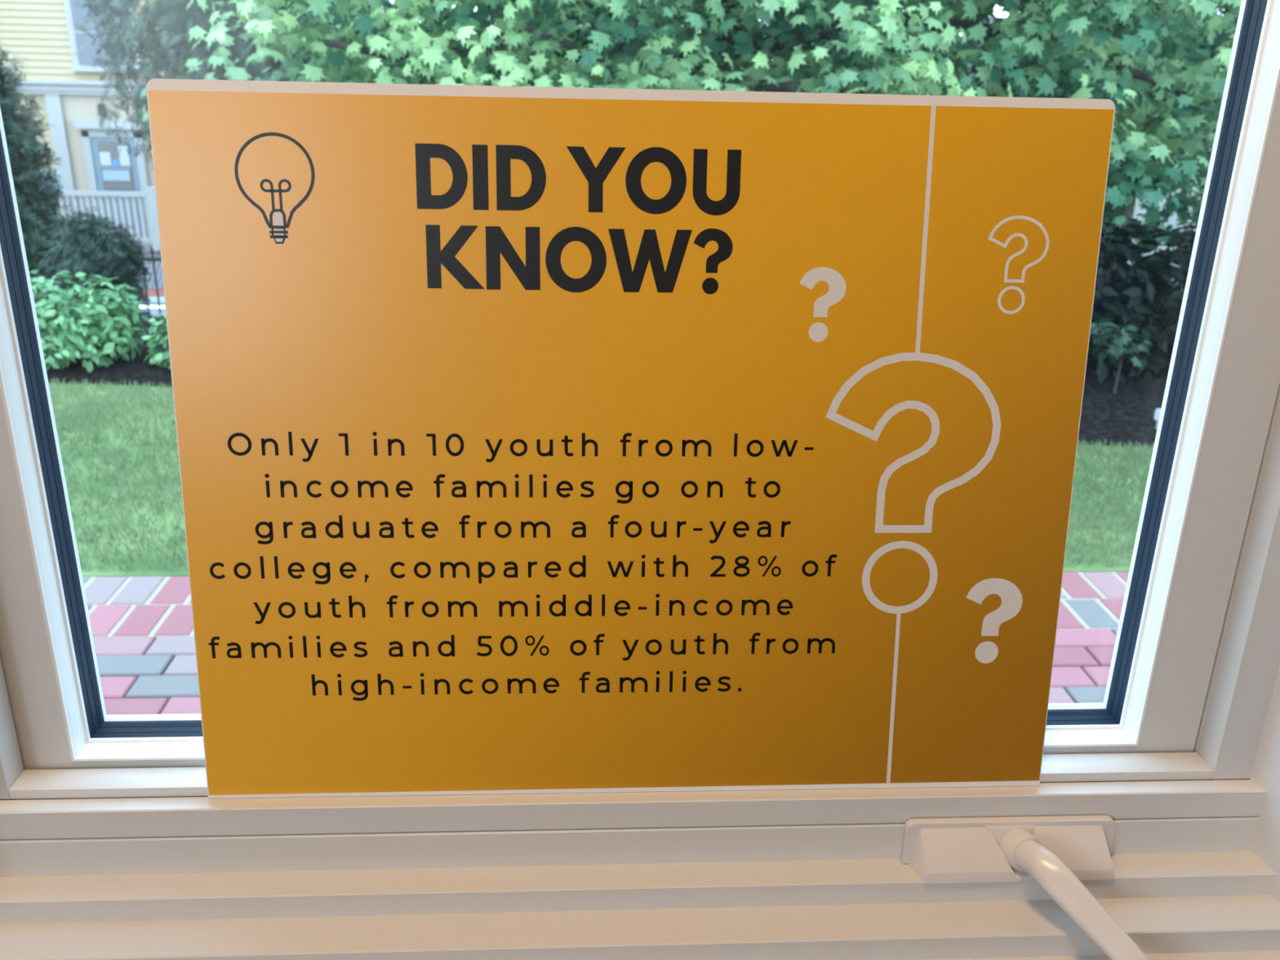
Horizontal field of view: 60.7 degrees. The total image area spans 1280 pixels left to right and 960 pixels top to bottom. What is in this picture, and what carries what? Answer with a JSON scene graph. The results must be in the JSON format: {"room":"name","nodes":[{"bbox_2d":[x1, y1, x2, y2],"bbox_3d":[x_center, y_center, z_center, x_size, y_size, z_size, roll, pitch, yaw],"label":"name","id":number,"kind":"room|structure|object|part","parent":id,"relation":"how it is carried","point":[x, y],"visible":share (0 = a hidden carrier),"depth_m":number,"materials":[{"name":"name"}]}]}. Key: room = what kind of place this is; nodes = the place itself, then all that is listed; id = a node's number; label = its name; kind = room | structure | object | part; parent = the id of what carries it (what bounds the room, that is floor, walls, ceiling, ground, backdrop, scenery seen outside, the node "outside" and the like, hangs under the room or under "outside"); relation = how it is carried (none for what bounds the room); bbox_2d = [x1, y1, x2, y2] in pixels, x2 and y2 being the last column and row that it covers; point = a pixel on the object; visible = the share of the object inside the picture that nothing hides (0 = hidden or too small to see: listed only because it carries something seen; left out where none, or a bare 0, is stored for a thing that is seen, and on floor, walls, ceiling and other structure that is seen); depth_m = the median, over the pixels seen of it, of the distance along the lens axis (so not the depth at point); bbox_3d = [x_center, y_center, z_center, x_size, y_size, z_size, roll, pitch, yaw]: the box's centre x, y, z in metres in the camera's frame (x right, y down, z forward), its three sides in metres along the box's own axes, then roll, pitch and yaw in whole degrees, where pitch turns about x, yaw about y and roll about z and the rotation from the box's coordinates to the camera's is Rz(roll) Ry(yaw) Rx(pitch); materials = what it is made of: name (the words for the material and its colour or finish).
{"room":"room by window","nodes":[
{"label":"room by window","id":0,"kind":"room"},
{"bbox_2d":[930,950,1279,959],"bbox_3d":[0.004,-0.272,0.536,5.400,3.080,0.212,0,21,-3],"label":"wall","id":1,"kind":"structure","parent":0,"point":[1274,954],"depth_m":0.66,"materials":[{"name":"white paint"}]},
{"bbox_2d":[0,815,1257,839],"bbox_3d":[-0.006,0.209,0.676,0.793,0.002,0.018,0,21,-3],"label":"trim","id":2,"kind":"structure","parent":1,"relation":"attached to","point":[1251,815],"depth_m":0.66,"materials":[{"name":"white paint"}]},
{"bbox_2d":[0,778,1266,839],"bbox_3d":[-0.007,0.197,0.678,0.799,0.019,0.034,0,21,-3],"label":"window sill","id":3,"kind":"structure","parent":1,"relation":"attached to","point":[184,815],"depth_m":0.66,"materials":[{"name":"white paint"}]},
{"bbox_2d":[146,78,1115,798],"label":"sign board","id":4,"kind":"object","parent":3,"relation":"on","point":[530,439],"visible":1,"depth_m":0.61,"materials":[{"name":"orange cardboard"}]},
{"bbox_2d":[0,816,1279,959],"bbox_3d":[-0.003,0.243,0.669,0.817,0.058,0.085,0,21,-3],"label":"trim","id":5,"kind":"structure","parent":1,"relation":"attached to","point":[838,891],"depth_m":0.66,"materials":[{"name":"white paint"}]},
{"bbox_2d":[900,814,1150,959],"bbox_3d":[0.237,0.259,0.636,0.142,0.064,0.115,0,21,-3],"label":"window crank","id":6,"kind":"object","parent":5,"relation":"attached to","point":[1056,853],"depth_m":0.67,"materials":[{"name":"white plastic"}]},
{"bbox_3d":[0.229,0.224,0.680,0.132,0.030,0.005,0,21,-3],"label":"plate","id":7,"kind":"part","parent":6,"relation":"part of","materials":[{"name":"white plastic"}]},
{"bbox_3d":[0.261,0.256,0.635,0.023,0.054,0.101,-14,25,-34],"label":"handle arm","id":8,"kind":"part","parent":6,"relation":"part of","materials":[{"name":"white plastic"}]},
{"bbox_2d":[0,0,1279,799],"bbox_3d":[0.001,-0.288,0.564,0.817,1.070,0.137,0,21,-3],"label":"window","id":9,"kind":"structure","parent":1,"relation":"in","point":[1195,663],"depth_m":0.65,"materials":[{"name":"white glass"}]},
{"bbox_3d":[0.001,-0.292,0.574,0.817,1.070,0.116,0,21,-3],"label":"frame","id":10,"kind":"part","parent":9,"relation":"part of","materials":[{"name":"white paint"}]},
{"bbox_2d":[1250,666,1279,902],"bbox_3d":[0.426,-0.228,0.486,0.053,1.110,0.098,0,21,-3],"label":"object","id":11,"kind":"structure","parent":1,"relation":"attached to","point":[1265,773],"depth_m":0.68,"materials":[{"name":"white paint"}]},
{"label":"outside","id":12,"kind":"structure","parent":0,"visible":0},
{"bbox_2d":[46,315,1168,447],"bbox_3d":[-0.285,-0.460,5.389,28.000,0.095,2.600,0,21,-3],"label":"garden bed","id":13,"kind":"object","parent":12,"point":[1126,415],"visible":0.03,"depth_m":5.30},
{"bbox_2d":[29,269,151,372],"bbox_3d":[-2.917,-0.795,5.487,0.790,0.492,0.733,15,24,31],"label":"bush","id":14,"kind":"object","parent":13,"relation":"on","point":[82,329],"visible":0.63,"depth_m":5.41,"materials":[{"name":"green plant"}]},
{"bbox_2d":[140,311,170,368],"bbox_3d":[-2.294,-0.698,5.515,0.393,0.353,0.374,0,21,-3],"label":"bush","id":15,"kind":"object","parent":13,"relation":"on","point":[156,355],"visible":0.23,"depth_m":5.45,"materials":[{"name":"green plant"}]},
{"bbox_2d":[1089,318,1152,393],"bbox_3d":[2.313,-0.590,5.345,0.336,0.391,0.258,0,21,-3],"label":"shoot","id":16,"kind":"object","parent":13,"relation":"on","point":[1120,342],"visible":0.99,"depth_m":5.29,"materials":[{"name":"green plant"}]},
{"bbox_3d":[2.345,-0.525,5.360,0.019,0.260,0.012,0,21,-3],"label":"stem","id":17,"kind":"part","parent":16,"relation":"part of","materials":[{"name":"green plant"}]},
{"bbox_2d":[1084,213,1196,383],"bbox_3d":[2.679,-0.985,5.811,2.991,0.982,0.950,0,21,-3],"label":"hedge","id":18,"kind":"object","parent":13,"relation":"on","point":[1143,294],"visible":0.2,"depth_m":5.61,"materials":[{"name":"green plant"}]},
{"bbox_3d":[2.455,-0.902,5.815,0.086,0.675,0.070,-8,23,-24],"label":"stem","id":19,"kind":"part","parent":18,"relation":"part of","materials":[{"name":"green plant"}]},
{"bbox_2d":[1153,408,1160,429],"bbox_3d":[2.305,-0.263,4.866,0.044,0.115,0.009,0,21,-3],"label":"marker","id":20,"kind":"object","parent":13,"relation":"on","point":[1157,414],"visible":0.5,"depth_m":4.85,"materials":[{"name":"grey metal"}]},
{"bbox_3d":[2.306,-0.291,4.854,0.044,0.055,0.006,0,21,-3],"label":"plate","id":21,"kind":"part","parent":20,"relation":"part of","materials":[{"name":"grey paper"}]},
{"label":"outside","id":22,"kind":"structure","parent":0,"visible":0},
{"bbox_2d":[48,377,1154,577],"bbox_3d":[-0.228,-0.084,4.428,28.000,0.060,2.265,0,21,-3],"label":"lawn","id":23,"kind":"structure","parent":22,"point":[95,572],"depth_m":3.92,"materials":[{"name":"green plant"}]},
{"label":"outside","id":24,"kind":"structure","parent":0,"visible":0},
{"bbox_2d":[124,639,1086,714],"bbox_3d":[-0.098,0.759,2.239,12.000,0.068,2.435,0,21,-3],"label":"bed","id":25,"kind":"object","parent":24,"point":[155,639],"depth_m":2.80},
{"bbox_2d":[82,571,1128,715],"bbox_3d":[-0.029,0.694,2.339,8.552,0.042,2.202,0,21,-3],"label":"brick path","id":26,"kind":"structure","parent":25,"relation":"on","point":[122,660],"depth_m":2.94,"materials":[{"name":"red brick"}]},
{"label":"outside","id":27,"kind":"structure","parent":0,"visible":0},
{"bbox_2d":[139,307,165,316],"bbox_3d":[-0.901,-2.205,15.719,80.000,0.420,3.400,0,21,-3],"label":"road","id":28,"kind":"structure","parent":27,"point":[153,311],"depth_m":16.53,"materials":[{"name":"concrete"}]},
{"bbox_2d":[41,245,161,314],"bbox_3d":[-6.442,-2.362,13.725,9.300,1.160,0.044,0,21,-3],"label":"iron fence","id":29,"kind":"object","parent":28,"relation":"on","point":[153,259],"visible":0.02,"depth_m":13.65,"materials":[{"name":"black metal"}]},
{"bbox_3d":[-6.433,-2.746,13.581,9.300,0.040,0.030,0,21,-3],"label":"rail","id":30,"kind":"part","parent":29,"relation":"part of","materials":[{"name":"black metal"}]},
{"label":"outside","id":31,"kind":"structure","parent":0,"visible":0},
{"bbox_2d":[109,288,164,296],"bbox_3d":[-1.143,-3.302,19.787,80.000,0.400,2.400,0,21,-3],"label":"sidewalk","id":32,"kind":"structure","parent":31,"point":[151,292],"depth_m":18.96,"materials":[{"name":"red brick"}]},
{"bbox_2d":[35,296,164,305],"bbox_3d":[-1.035,-2.874,17.974,80.000,0.240,1.300,0,21,-3],"label":"curb","id":33,"kind":"object","parent":32,"relation":"on","point":[162,299],"depth_m":16.99,"materials":[{"name":"grey concrete"}]},
{"bbox_2d":[945,16,1211,289],"bbox_3d":[8.524,-5.109,18.128,6.500,4.600,5.100,0,21,-3],"label":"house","id":34,"kind":"structure","parent":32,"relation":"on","point":[1171,220],"depth_m":16.25,"materials":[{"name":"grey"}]},
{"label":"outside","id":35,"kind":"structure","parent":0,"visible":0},
{"bbox_3d":[-0.580,-1.355,10.332,60.000,1.910,7.300,0,21,-3],"label":"slope","id":36,"kind":"object","parent":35,"visible":0},
{"bbox_2d":[0,40,74,304],"bbox_3d":[-4.773,-2.155,8.342,0.908,2.293,0.868,0,21,-3],"label":"arborvitae","id":37,"kind":"object","parent":36,"relation":"on","point":[22,148],"visible":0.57,"depth_m":8.21,"materials":[{"name":"green plant"}]},
{"bbox_2d":[35,167,62,251],"bbox_3d":[-6.430,-2.429,12.185,0.260,2.031,0.100,0,21,-3],"label":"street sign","id":38,"kind":"object","parent":36,"relation":"on","point":[56,176],"visible":0.2,"depth_m":11.85,"materials":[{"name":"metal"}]},
{"bbox_3d":[-6.410,-3.207,11.853,0.260,0.240,0.025,0,21,-3],"label":"panel","id":39,"kind":"part","parent":38,"relation":"part of","materials":[{"name":"metal"}]},
{"bbox_3d":[-6.451,-2.435,12.198,0.087,2.031,0.070,0,21,-3],"label":"post","id":40,"kind":"part","parent":38,"relation":"part of","materials":[{"name":"metal"}]},
{"bbox_2d":[36,206,153,316],"bbox_3d":[-3.925,-1.415,7.915,0.769,1.117,0.744,14,24,30],"label":"shrub","id":41,"kind":"object","parent":36,"relation":"on","point":[99,255],"visible":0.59,"depth_m":7.73,"materials":[{"name":"green plant"}]},
{"bbox_2d":[72,0,437,169],"bbox_3d":[-2.978,-4.119,8.654,2.879,6.123,2.863,-17,27,-39],"label":"tree","id":42,"kind":"object","parent":36,"relation":"on","point":[186,20],"visible":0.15,"depth_m":8.22,"materials":[{"name":"green plant"}]},
{"bbox_2d":[488,0,678,76],"bbox_3d":[-0.454,-3.909,9.402,2.112,5.910,2.369,0,21,-3],"label":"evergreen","id":43,"kind":"object","parent":36,"relation":"on","point":[633,24],"visible":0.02,"depth_m":8.80,"materials":[{"name":"green plant"}]},
{"bbox_2d":[140,0,1241,279],"bbox_3d":[1.214,-2.691,6.267,7.072,3.698,4.051,0,21,-3],"label":"maple tree","id":44,"kind":"object","parent":36,"relation":"on","point":[709,45],"visible":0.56,"depth_m":5.12,"materials":[{"name":"green plant"}]},
{"bbox_2d":[757,0,968,95],"bbox_3d":[1.852,-3.679,9.216,2.075,5.709,2.380,0,21,-3],"label":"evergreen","id":45,"kind":"object","parent":36,"relation":"on","point":[834,49],"visible":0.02,"depth_m":8.71,"materials":[{"name":"green plant"}]},
{"bbox_2d":[1048,0,1232,273],"bbox_3d":[4.239,-3.623,9.127,2.019,5.768,2.300,7,21,14],"label":"evergreen","id":46,"kind":"object","parent":36,"relation":"on","point":[1225,11],"visible":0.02,"depth_m":9.19,"materials":[{"name":"green plant"}]},
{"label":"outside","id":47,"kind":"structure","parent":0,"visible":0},
{"bbox_3d":[-2.317,-10.532,39.522,80.000,0.160,39.700,0,21,-3],"label":"yard","id":48,"kind":"structure","parent":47,"visible":0},
{"bbox_2d":[0,0,358,288],"bbox_3d":[-11.413,-8.504,21.153,11.655,8.620,6.440,0,21,-3],"label":"house","id":49,"kind":"structure","parent":48,"relation":"on","point":[43,33],"depth_m":19.75,"materials":[{"name":"beige"}]},
{"bbox_3d":[-8.730,-7.160,19.786,6.150,0.060,0.080,0,21,-3],"label":"moulding","id":50,"kind":"part","parent":49,"relation":"part of","materials":[{"name":"grey wood"}]},
{"bbox_3d":[-8.709,-7.050,19.850,6.100,0.030,0.040,0,21,-3],"label":"moulding","id":51,"kind":"part","parent":49,"relation":"part of","materials":[{"name":"grey"}]},
{"bbox_3d":[-10.190,-5.506,20.414,0.130,1.940,0.110,0,21,-3],"label":"door casing","id":52,"kind":"part","parent":49,"relation":"part of","materials":[{"name":"grey wood"}]},
{"bbox_3d":[-9.575,-8.589,19.258,0.940,1.250,0.025,0,21,-3],"label":"pane","id":53,"kind":"part","parent":49,"relation":"part of","materials":[{"name":"clear glass"}]},
{"bbox_2d":[95,102,106,117],"bbox_3d":[-9.785,-6.740,19.913,0.140,0.260,0.220,0,21,-3],"label":"wall lantern","id":54,"kind":"object","parent":49,"relation":"attached to","point":[100,107],"visible":0.82,"depth_m":19.83,"materials":[{"name":"black metal"}]},
{"bbox_3d":[-9.595,-7.714,19.587,0.940,0.520,0.025,0,21,-3],"label":"pane","id":55,"kind":"part","parent":49,"relation":"part of","materials":[{"name":"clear glass"}]},
{"bbox_3d":[-8.102,-5.036,19.318,4.950,0.080,0.120,0,21,-3],"label":"porch railing","id":56,"kind":"part","parent":49,"relation":"part of","materials":[{"name":"grey"}]},
{"bbox_3d":[-9.602,-7.386,19.707,1.260,0.060,0.130,0,21,-3],"label":"window sill","id":57,"kind":"part","parent":49,"relation":"part of","materials":[{"name":"grey wood"}]},
{"bbox_3d":[-9.711,-6.510,20.015,1.320,0.160,0.200,0,21,-3],"label":"door crown","id":58,"kind":"part","parent":49,"relation":"part of","materials":[{"name":"grey wood"}]},
{"bbox_3d":[-9.706,-6.381,20.112,1.060,0.150,0.110,0,21,-3],"label":"door casing","id":59,"kind":"part","parent":49,"relation":"part of","materials":[{"name":"grey"}]},
{"bbox_3d":[-9.716,-5.829,20.280,0.540,0.860,0.025,0,21,-3],"label":"door pane","id":60,"kind":"part","parent":49,"relation":"part of","materials":[{"name":"clear glass"}]},
{"bbox_3d":[-9.717,-5.790,20.289,0.540,0.040,0.035,0,21,-3],"label":"rail","id":61,"kind":"part","parent":49,"relation":"part of","materials":[{"name":"grey paint"}]},
{"bbox_3d":[-9.728,-5.459,20.475,0.800,1.830,0.080,0,21,-3],"label":"door","id":62,"kind":"part","parent":49,"relation":"part of","materials":[{"name":"grey paint"}]},
{"bbox_3d":[-8.118,-4.297,19.596,4.950,0.060,0.080,0,21,-3],"label":"rail","id":63,"kind":"part","parent":49,"relation":"part of","materials":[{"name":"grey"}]},
{"bbox_3d":[-9.262,-5.505,20.469,0.130,1.940,0.110,0,21,-3],"label":"door casing","id":64,"kind":"part","parent":49,"relation":"part of","materials":[{"name":"grey"}]},
{"bbox_3d":[-8.575,-4.647,19.448,0.220,1.080,0.220,0,21,-3],"label":"porch post","id":65,"kind":"part","parent":49,"relation":"part of","materials":[{"name":"grey"}]}
]}

